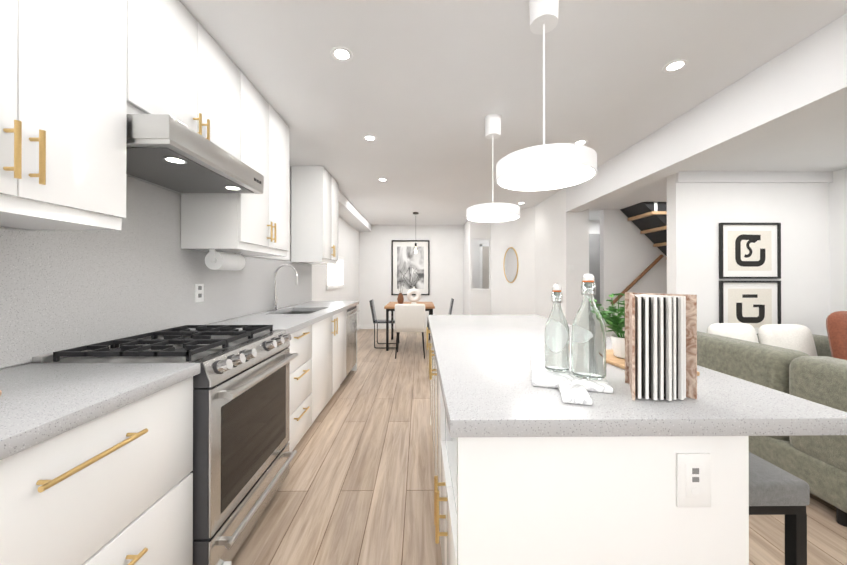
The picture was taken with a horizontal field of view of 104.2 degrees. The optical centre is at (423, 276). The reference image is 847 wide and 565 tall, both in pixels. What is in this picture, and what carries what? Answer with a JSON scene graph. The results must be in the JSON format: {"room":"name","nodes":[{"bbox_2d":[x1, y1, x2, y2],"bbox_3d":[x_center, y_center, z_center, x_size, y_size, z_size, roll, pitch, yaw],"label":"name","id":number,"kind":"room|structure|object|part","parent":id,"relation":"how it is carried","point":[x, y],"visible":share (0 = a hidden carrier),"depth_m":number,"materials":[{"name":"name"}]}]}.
{"room":"kitchen","nodes":[
{"label":"kitchen","id":0,"kind":"room"},
{"bbox_2d":[1,165,358,368],"bbox_3d":[-1.541,-0.001,2.913,0.100,2.490,10.200,0,0,-1],"label":"wall","id":1,"kind":"structure","parent":0,"point":[348,242],"depth_m":6.21,"materials":[{"name":"paint"}]},
{"bbox_2d":[0,0,31,219],"bbox_3d":[-1.270,-0.712,0.660,0.359,1.078,0.462,0,0,-1],"label":"upper cabinet","id":2,"kind":"object","parent":1,"relation":"attached to","point":[15,15],"depth_m":0.88,"materials":[{"name":"white wood"}]},
{"bbox_2d":[0,0,126,229],"bbox_3d":[-1.274,-0.710,1.051,0.359,1.078,0.333,0,0,-1],"label":"upper cabinet","id":3,"kind":"object","parent":1,"relation":"attached to","point":[63,99],"depth_m":1.05,"materials":[{"name":"white wood"}]},
{"bbox_2d":[0,175,311,368],"bbox_3d":[-1.469,-0.146,1.657,0.013,0.928,5.485,0,0,-1],"label":"backsplash","id":4,"kind":"structure","parent":1,"relation":"attached to","point":[141,272],"depth_m":1.60,"materials":[{"name":"stone"}]},
{"bbox_2d":[195,284,203,302],"bbox_3d":[-1.464,0.107,2.154,0.008,0.120,0.080,0,0,-1],"label":"outlet","id":5,"kind":"object","parent":4,"relation":"attached to","point":[199,292],"visible":1,"depth_m":2.15,"materials":[{"name":"white plastic"}]},
{"bbox_2d":[127,0,239,159],"bbox_3d":[-1.261,-0.929,1.606,0.398,0.638,0.766,0,0,-1],"label":"upper cabinet","id":6,"kind":"object","parent":1,"relation":"attached to","point":[182,67],"visible":0.48,"depth_m":1.50,"materials":[{"name":"white wood"}]},
{"bbox_2d":[126,114,263,193],"bbox_3d":[-1.206,-0.548,1.605,0.507,0.119,0.750,0,0,-1],"label":"range hood","id":7,"kind":"object","parent":6,"relation":"attached to","point":[168,152],"visible":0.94,"depth_m":1.47,"materials":[{"name":"silver metal"}]},
{"bbox_2d":[181,71,289,256],"bbox_3d":[-1.270,-0.707,2.365,0.398,1.078,0.746,0,0,-1],"label":"upper cabinet","id":8,"kind":"object","parent":1,"relation":"attached to","point":[251,225],"visible":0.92,"depth_m":2.15,"materials":[{"name":"white wood"}]},
{"bbox_2d":[205,249,245,270],"bbox_3d":[-1.302,-0.105,2.176,0.116,0.125,0.304,0,0,-1],"label":"paper towel holder","id":9,"kind":"object","parent":8,"relation":"attached to","point":[215,260],"visible":1,"depth_m":2.07,"materials":[{"name":"white paper"}]},
{"bbox_2d":[262,186,289,260],"bbox_3d":[-1.468,-0.590,3.216,0.049,0.830,0.840,0,0,-1],"label":"filler panel","id":10,"kind":"object","parent":1,"relation":"attached to","point":[284,258],"visible":0.15,"depth_m":3.58,"materials":[{"name":"paint"}]},
{"bbox_2d":[291,166,338,263],"bbox_3d":[-1.288,-0.702,4.043,0.398,1.078,0.690,0,0,-1],"label":"upper cabinet","id":11,"kind":"object","parent":1,"relation":"attached to","point":[314,214],"visible":1,"depth_m":3.70,"materials":[{"name":"white wood"}]},
{"bbox_2d":[326,256,344,288],"bbox_3d":[-1.554,-0.083,5.688,0.125,0.570,1.150,0,0,-1],"label":"window","id":12,"kind":"structure","parent":1,"relation":"in","point":[340,275],"depth_m":6.11,"materials":[{"name":"glass"}]},
{"bbox_2d":[359,225,462,324],"bbox_3d":[-0.317,0.013,7.977,2.660,2.490,0.100,0,0,-1],"label":"wall","id":13,"kind":"structure","parent":0,"point":[445,262],"depth_m":7.93,"materials":[{"name":"paint"}]},
{"bbox_2d":[360,325,426,328],"bbox_3d":[-0.277,1.208,7.917,2.480,0.100,0.015,0,0,-1],"label":"baseboard","id":14,"kind":"structure","parent":13,"relation":"attached to","point":[369,327],"depth_m":7.90,"materials":[{"name":"paint"}]},
{"bbox_2d":[391,240,428,294],"bbox_3d":[-0.311,-0.212,7.910,0.910,1.320,0.034,0,0,-1],"label":"framed picture","id":15,"kind":"object","parent":13,"relation":"attached to","point":[409,265],"visible":0.94,"depth_m":7.91},
{"bbox_2d":[463,220,471,314],"bbox_3d":[0.994,0.012,7.427,0.050,2.490,1.030,0,0,-1],"label":"wall","id":16,"kind":"structure","parent":0,"point":[467,267],"depth_m":7.27,"materials":[{"name":"paint"}]},
{"bbox_2d":[472,239,488,288],"bbox_3d":[1.633,0.014,8.399,1.350,2.490,0.100,0,0,-1],"label":"wall","id":17,"kind":"structure","parent":0,"point":[476,243],"depth_m":8.34,"materials":[{"name":"paint"}]},
{"bbox_2d":[480,244,488,288],"bbox_3d":[1.859,0.219,8.330,0.860,2.080,0.039,0,0,-1],"label":"hall door","id":18,"kind":"structure","parent":17,"relation":"in","point":[484,266],"depth_m":8.31,"materials":[{"name":"paint"}]},
{"bbox_2d":[472,221,490,314],"bbox_3d":[1.219,0.010,6.964,0.410,2.490,0.130,0,0,-1],"label":"wall","id":19,"kind":"structure","parent":0,"point":[481,301],"depth_m":6.92,"materials":[{"name":"paint"}]},
{"bbox_2d":[491,206,534,314],"bbox_3d":[1.740,0.009,6.375,0.120,2.490,1.257,0,0,-26],"label":"wall","id":20,"kind":"structure","parent":0,"point":[516,296],"depth_m":6.23,"materials":[{"name":"paint"}]},
{"bbox_2d":[503,247,518,282],"bbox_3d":[1.683,-0.221,6.348,0.026,0.696,0.426,0,0,-26],"label":"oval mirror","id":21,"kind":"object","parent":20,"relation":"attached to","point":[510,265],"visible":0.98,"depth_m":6.35,"materials":[{"name":"gold metal"}]},
{"bbox_2d":[180,0,846,225],"bbox_3d":[1.186,-1.275,3.197,5.600,0.060,10.700,0,0,-1],"label":"ceiling","id":22,"kind":"structure","parent":0,"point":[420,90],"depth_m":2.04,"materials":[{"name":"paint"}]},
{"bbox_2d":[330,46,352,61],"bbox_3d":[-0.459,-1.247,1.849,0.124,0.004,0.124,0,0,-1],"label":"recessed light","id":23,"kind":"object","parent":22,"relation":"in","point":[341,54],"visible":1,"depth_m":1.85,"materials":[{"name":"white plastic"}]},
{"bbox_2d":[338,191,371,231],"bbox_3d":[-1.376,-1.159,6.155,0.299,0.154,3.524,0,0,-1],"label":"soffit","id":24,"kind":"structure","parent":22,"relation":"attached to","point":[350,213],"depth_m":6.03,"materials":[{"name":"paint"}]},
{"bbox_2d":[363,135,376,140],"bbox_3d":[-0.481,-1.244,2.958,0.124,0.004,0.124,0,0,-1],"label":"recessed light","id":25,"kind":"object","parent":22,"relation":"in","point":[369,137],"visible":1,"depth_m":2.95,"materials":[{"name":"white plastic"}]},
{"bbox_2d":[413,212,418,252],"bbox_3d":[-0.149,-0.843,6.371,0.110,0.784,0.110,0,0,-1],"label":"dining pendant","id":26,"kind":"object","parent":22,"relation":"hanging from","point":[415,249],"visible":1,"depth_m":6.34,"materials":[{"name":"white glass"}]},
{"bbox_2d":[467,114,519,222],"bbox_3d":[0.543,-0.852,2.579,0.410,0.789,0.410,0,0,-1],"label":"pendant lamp","id":27,"kind":"object","parent":22,"relation":"hanging from","point":[493,212],"visible":1,"depth_m":2.52,"materials":[{"name":"white plastic"}]},
{"bbox_2d":[496,0,596,190],"bbox_3d":[0.526,-0.837,1.438,0.410,0.824,0.410,0,0,-1],"label":"pendant lamp","id":28,"kind":"object","parent":22,"relation":"hanging from","point":[544,167],"visible":1,"depth_m":1.38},
{"bbox_2d":[573,140,587,144],"bbox_3d":[1.458,-1.243,3.060,0.124,0.004,0.124,0,0,-1],"label":"recessed light","id":29,"kind":"object","parent":22,"relation":"in","point":[581,142],"visible":0.83,"depth_m":3.05,"materials":[{"name":"white plastic"}]},
{"bbox_2d":[662,59,688,72],"bbox_3d":[1.490,-1.246,1.950,0.124,0.004,0.124,0,0,-1],"label":"recessed light","id":30,"kind":"object","parent":22,"relation":"in","point":[675,65],"visible":1,"depth_m":1.95,"materials":[{"name":"white plastic"}]},
{"bbox_2d":[566,13,846,211],"bbox_3d":[2.109,-1.075,1.207,0.200,0.349,6.700,0,0,-1],"label":"bulkhead","id":31,"kind":"object","parent":22,"relation":"attached to","point":[805,79],"visible":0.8,"depth_m":2.10,"materials":[{"name":"paint"}]},
{"bbox_2d":[231,329,846,564],"bbox_3d":[1.186,1.275,3.190,5.600,0.060,10.700,0,0,-1],"label":"floor","id":32,"kind":"structure","parent":0,"point":[356,487],"depth_m":1.89,"materials":[{"name":"brown wood"}]},
{"bbox_2d":[0,367,199,564],"bbox_3d":[-1.155,0.798,0.829,0.615,0.880,0.779,0,0,-1],"label":"base cabinet","id":33,"kind":"object","parent":32,"relation":"on","point":[96,463],"depth_m":0.89,"materials":[{"name":"white wood"}]},
{"bbox_2d":[31,325,297,564],"bbox_3d":[-1.103,0.764,1.606,0.730,0.953,0.754,0,0,-1],"label":"range","id":34,"kind":"object","parent":32,"relation":"on","point":[243,456],"visible":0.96,"depth_m":1.40,"materials":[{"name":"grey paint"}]},
{"bbox_2d":[190,317,320,451],"bbox_3d":[-1.172,0.802,2.344,0.615,0.880,0.704,0,0,-1],"label":"base cabinet","id":35,"kind":"object","parent":32,"relation":"on","point":[316,330],"depth_m":2.37,"materials":[{"name":"white wood"}]},
{"bbox_2d":[257,309,346,410],"bbox_3d":[-1.182,0.805,3.228,0.615,0.880,1.064,0,0,-1],"label":"base cabinet","id":36,"kind":"object","parent":32,"relation":"on","point":[333,321],"depth_m":3.13,"materials":[{"name":"white wood"}]},
{"bbox_2d":[272,264,297,310],"bbox_3d":[-1.331,0.101,3.182,0.252,0.446,0.089,0,0,-1],"label":"faucet","id":37,"kind":"object","parent":36,"relation":"on","point":[274,304],"visible":1,"depth_m":3.16,"materials":[{"name":"silver metal"}]},
{"bbox_2d":[293,301,356,370],"bbox_3d":[-1.191,0.807,4.075,0.615,0.880,0.639,0,0,-1],"label":"countertop","id":38,"kind":"structure","parent":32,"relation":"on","point":[312,304],"depth_m":3.85,"materials":[{"name":"white stone"}]},
{"bbox_2d":[340,306,359,384],"bbox_3d":[-1.154,0.810,4.063,0.639,0.874,0.589,0,0,-1],"label":"dishwasher","id":39,"kind":"object","parent":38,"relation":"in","point":[351,312],"visible":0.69,"depth_m":3.98,"materials":[{"name":"grey paint"}]},
{"bbox_2d":[369,299,399,347],"bbox_3d":[-0.692,0.835,5.920,0.502,0.832,0.420,0,0,-1],"label":"chair","id":40,"kind":"object","parent":32,"relation":"on","point":[373,312],"visible":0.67,"depth_m":5.87,"materials":[{"name":"plastic"}]},
{"bbox_2d":[384,302,434,350],"bbox_3d":[-0.241,0.878,6.075,0.850,0.750,1.100,0,0,-1],"label":"dining table","id":41,"kind":"object","parent":32,"relation":"on","point":[429,306],"visible":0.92,"depth_m":5.55,"materials":[{"name":"brown wood"}]},
{"bbox_2d":[397,275,405,303],"bbox_3d":[-0.378,0.212,5.940,0.240,0.579,0.131,0,0,-1],"label":"vase","id":42,"kind":"object","parent":41,"relation":"on","point":[400,299],"visible":0.96,"depth_m":5.91,"materials":[{"name":"brown ceramic"}]},
{"bbox_2d":[407,286,420,303],"bbox_3d":[-0.176,0.342,6.048,0.260,0.320,0.100,0,0,-1],"label":"vase","id":43,"kind":"object","parent":41,"relation":"on","point":[411,298],"visible":0.98,"depth_m":6.01,"materials":[{"name":"white ceramic"}]},
{"bbox_2d":[394,304,425,358],"bbox_3d":[-0.206,0.833,5.198,0.480,0.838,0.535,0,0,-1],"label":"chair","id":44,"kind":"object","parent":32,"relation":"on","point":[409,317],"visible":1,"depth_m":4.96,"materials":[{"name":"white fabric"}]},
{"bbox_2d":[427,298,453,329],"bbox_3d":[0.309,0.836,6.282,0.502,0.832,0.420,0,0,-1],"label":"chair","id":45,"kind":"object","parent":32,"relation":"on","point":[451,306],"visible":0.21,"depth_m":6.23,"materials":[{"name":"fabric"}]},
{"bbox_2d":[426,315,846,564],"bbox_3d":[0.506,0.781,1.766,0.954,0.920,2.065,0,0,-1],"label":"kitchen island","id":46,"kind":"object","parent":32,"relation":"on","point":[527,472],"visible":1,"depth_m":0.75,"materials":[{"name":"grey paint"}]},
{"bbox_2d":[531,355,612,404],"bbox_3d":[0.448,0.310,1.029,0.210,0.016,0.450,0,0,17],"label":"marble board","id":47,"kind":"object","parent":46,"relation":"on","point":[573,389],"visible":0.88,"depth_m":0.94,"materials":[{"name":"white stone"}]},
{"bbox_2d":[544,283,569,371],"bbox_3d":[0.433,0.161,1.070,0.076,0.280,0.076,0,0,-1],"label":"bottle","id":48,"kind":"object","parent":47,"relation":"on","point":[557,344],"visible":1,"depth_m":1.04,"materials":[{"name":"clear glass"}]},
{"bbox_2d":[571,273,606,379],"bbox_3d":[0.501,0.144,1.000,0.096,0.312,0.096,0,0,-1],"label":"bottle","id":49,"kind":"object","parent":47,"relation":"on","point":[588,347],"visible":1,"depth_m":0.97,"materials":[{"name":"clear glass"}]},
{"bbox_2d":[607,349,699,375],"bbox_3d":[0.769,0.311,1.208,0.190,0.014,0.340,0,0,-7],"label":"wood board","id":50,"kind":"object","parent":46,"relation":"on","point":[613,359],"visible":0.23,"depth_m":1.19,"materials":[{"name":"brown wood"}]},
{"bbox_2d":[594,293,624,358],"bbox_3d":[0.765,0.182,1.242,0.224,0.241,0.214,0,0,-1],"label":"potted plant","id":51,"kind":"object","parent":50,"relation":"on","point":[617,339],"visible":0.48,"depth_m":1.22,"materials":[{"name":"green plant"}]},
{"bbox_2d":[625,292,696,400],"bbox_3d":[0.622,0.182,0.914,0.172,0.270,0.167,0,0,-1],"label":"open book","id":52,"kind":"object","parent":46,"relation":"on","point":[660,346],"visible":0.98,"depth_m":0.84,"materials":[{"name":"paper"}]},
{"bbox_2d":[676,453,710,506],"bbox_3d":[0.617,0.465,0.751,0.077,0.122,0.009,0,0,-1],"label":"outlet","id":53,"kind":"object","parent":46,"relation":"attached to","point":[693,479],"visible":1,"depth_m":0.75,"materials":[{"name":"white plastic"}]},
{"bbox_2d":[620,202,666,259],"bbox_3d":[3.338,0.129,4.440,1.030,2.238,0.845,0,0,-1],"label":"flight","id":54,"kind":"object","parent":32,"relation":"on","point":[648,220],"visible":0.31,"depth_m":4.57,"materials":[{"name":"brown wood"}]},
{"bbox_2d":[697,331,846,526],"bbox_3d":[2.954,0.840,1.626,1.800,0.800,2.930,0,0,-1],"label":"sectional sofa","id":55,"kind":"object","parent":32,"relation":"on","point":[817,464],"visible":0.46,"depth_m":1.82,"materials":[{"name":"green fabric"}]},
{"bbox_2d":[707,323,758,342],"bbox_3d":[2.591,0.598,2.743,0.419,0.411,0.177,0,0,-1],"label":"cushion","id":56,"kind":"object","parent":55,"relation":"on","point":[744,331],"visible":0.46,"depth_m":2.72,"materials":[{"name":"white fabric"}]},
{"bbox_2d":[758,324,816,355],"bbox_3d":[3.042,0.603,2.748,0.410,0.401,0.178,0,0,-1],"label":"cushion","id":57,"kind":"object","parent":55,"relation":"on","point":[797,337],"visible":0.54,"depth_m":2.72,"materials":[{"name":"white fabric"}]},
{"bbox_2d":[826,311,846,359],"bbox_3d":[3.355,0.528,2.466,0.540,0.532,0.192,0,0,5],"label":"cushion","id":58,"kind":"object","parent":55,"relation":"on","point":[836,325],"visible":0.65,"depth_m":2.48,"materials":[{"name":"orange fabric"}]},
{"bbox_2d":[749,452,809,564],"bbox_3d":[0.920,0.909,1.088,0.330,0.660,0.340,0,0,-1],"label":"bar stool","id":59,"kind":"object","parent":32,"relation":"on","point":[774,490],"visible":0.21,"depth_m":0.93,"materials":[{"name":"grey fabric"}]},
{"bbox_2d":[535,188,588,324],"bbox_3d":[2.124,0.005,5.169,0.320,2.490,1.230,0,0,-1],"label":"wall","id":60,"kind":"structure","parent":0,"point":[561,239],"depth_m":4.74,"materials":[{"name":"paint"}]},
{"bbox_2d":[589,220,599,229],"bbox_3d":[3.067,0.007,5.845,1.580,2.490,0.100,0,0,-1],"label":"wall","id":61,"kind":"structure","parent":0,"point":[594,224],"depth_m":5.80,"materials":[{"name":"paint"}]},
{"bbox_2d":[589,230,599,309],"bbox_3d":[3.098,0.222,5.774,0.880,2.060,0.039,0,0,-1],"label":"door","id":62,"kind":"structure","parent":61,"relation":"in","point":[594,253],"depth_m":5.75,"materials":[{"name":"paint"}]},
{"bbox_2d":[600,209,666,337],"bbox_3d":[3.262,0.130,4.917,1.210,2.240,0.100,0,0,-1],"label":"wall","id":63,"kind":"structure","parent":0,"point":[629,253],"depth_m":4.87,"materials":[{"name":"paint"}]},
{"bbox_2d":[611,255,663,303],"bbox_3d":[3.118,0.047,4.827,0.771,0.738,0.081,0,0,-1],"label":"stair handrail","id":64,"kind":"object","parent":63,"relation":"attached to","point":[640,276],"visible":0.9,"depth_m":4.79,"materials":[{"name":"brown wood"}]},
{"bbox_2d":[589,104,846,219],"bbox_3d":[3.052,-1.024,1.832,1.700,0.050,7.930,0,0,-1],"label":"ceiling","id":65,"kind":"structure","parent":0,"point":[818,143],"depth_m":2.73,"materials":[{"name":"paint"}]},
{"bbox_2d":[667,173,829,335],"bbox_3d":[3.147,0.125,3.191,1.480,2.240,0.148,0,0,-1],"label":"wall","id":66,"kind":"structure","parent":0,"point":[697,213],"depth_m":3.14,"materials":[{"name":"paint"}]},
{"bbox_3d":[3.102,0.299,3.130,0.570,0.520,0.027,0,0,-1],"label":"bottom art frame in the living room","id":67,"kind":"part","parent":66,"relation":"part of","materials":[{"name":"white paper"}]},
{"bbox_3d":[3.102,-0.245,3.131,0.570,0.530,0.027,0,0,-1],"label":"top art frame in the living room","id":68,"kind":"part","parent":66,"relation":"part of","materials":[{"name":"white paper"}]},
{"bbox_2d":[676,171,832,182],"bbox_3d":[3.147,-0.946,3.133,1.480,0.100,0.030,0,0,-1],"label":"crown molding","id":69,"kind":"structure","parent":66,"relation":"attached to","point":[744,177],"depth_m":3.12,"materials":[{"name":"paint"}]},
{"bbox_2d":[829,168,846,313],"bbox_3d":[3.951,-0.004,1.940,0.100,2.490,7.930,0,0,-1],"label":"wall","id":70,"kind":"structure","parent":0,"point":[838,240],"depth_m":3.09,"materials":[{"name":"paint"}]}
]}

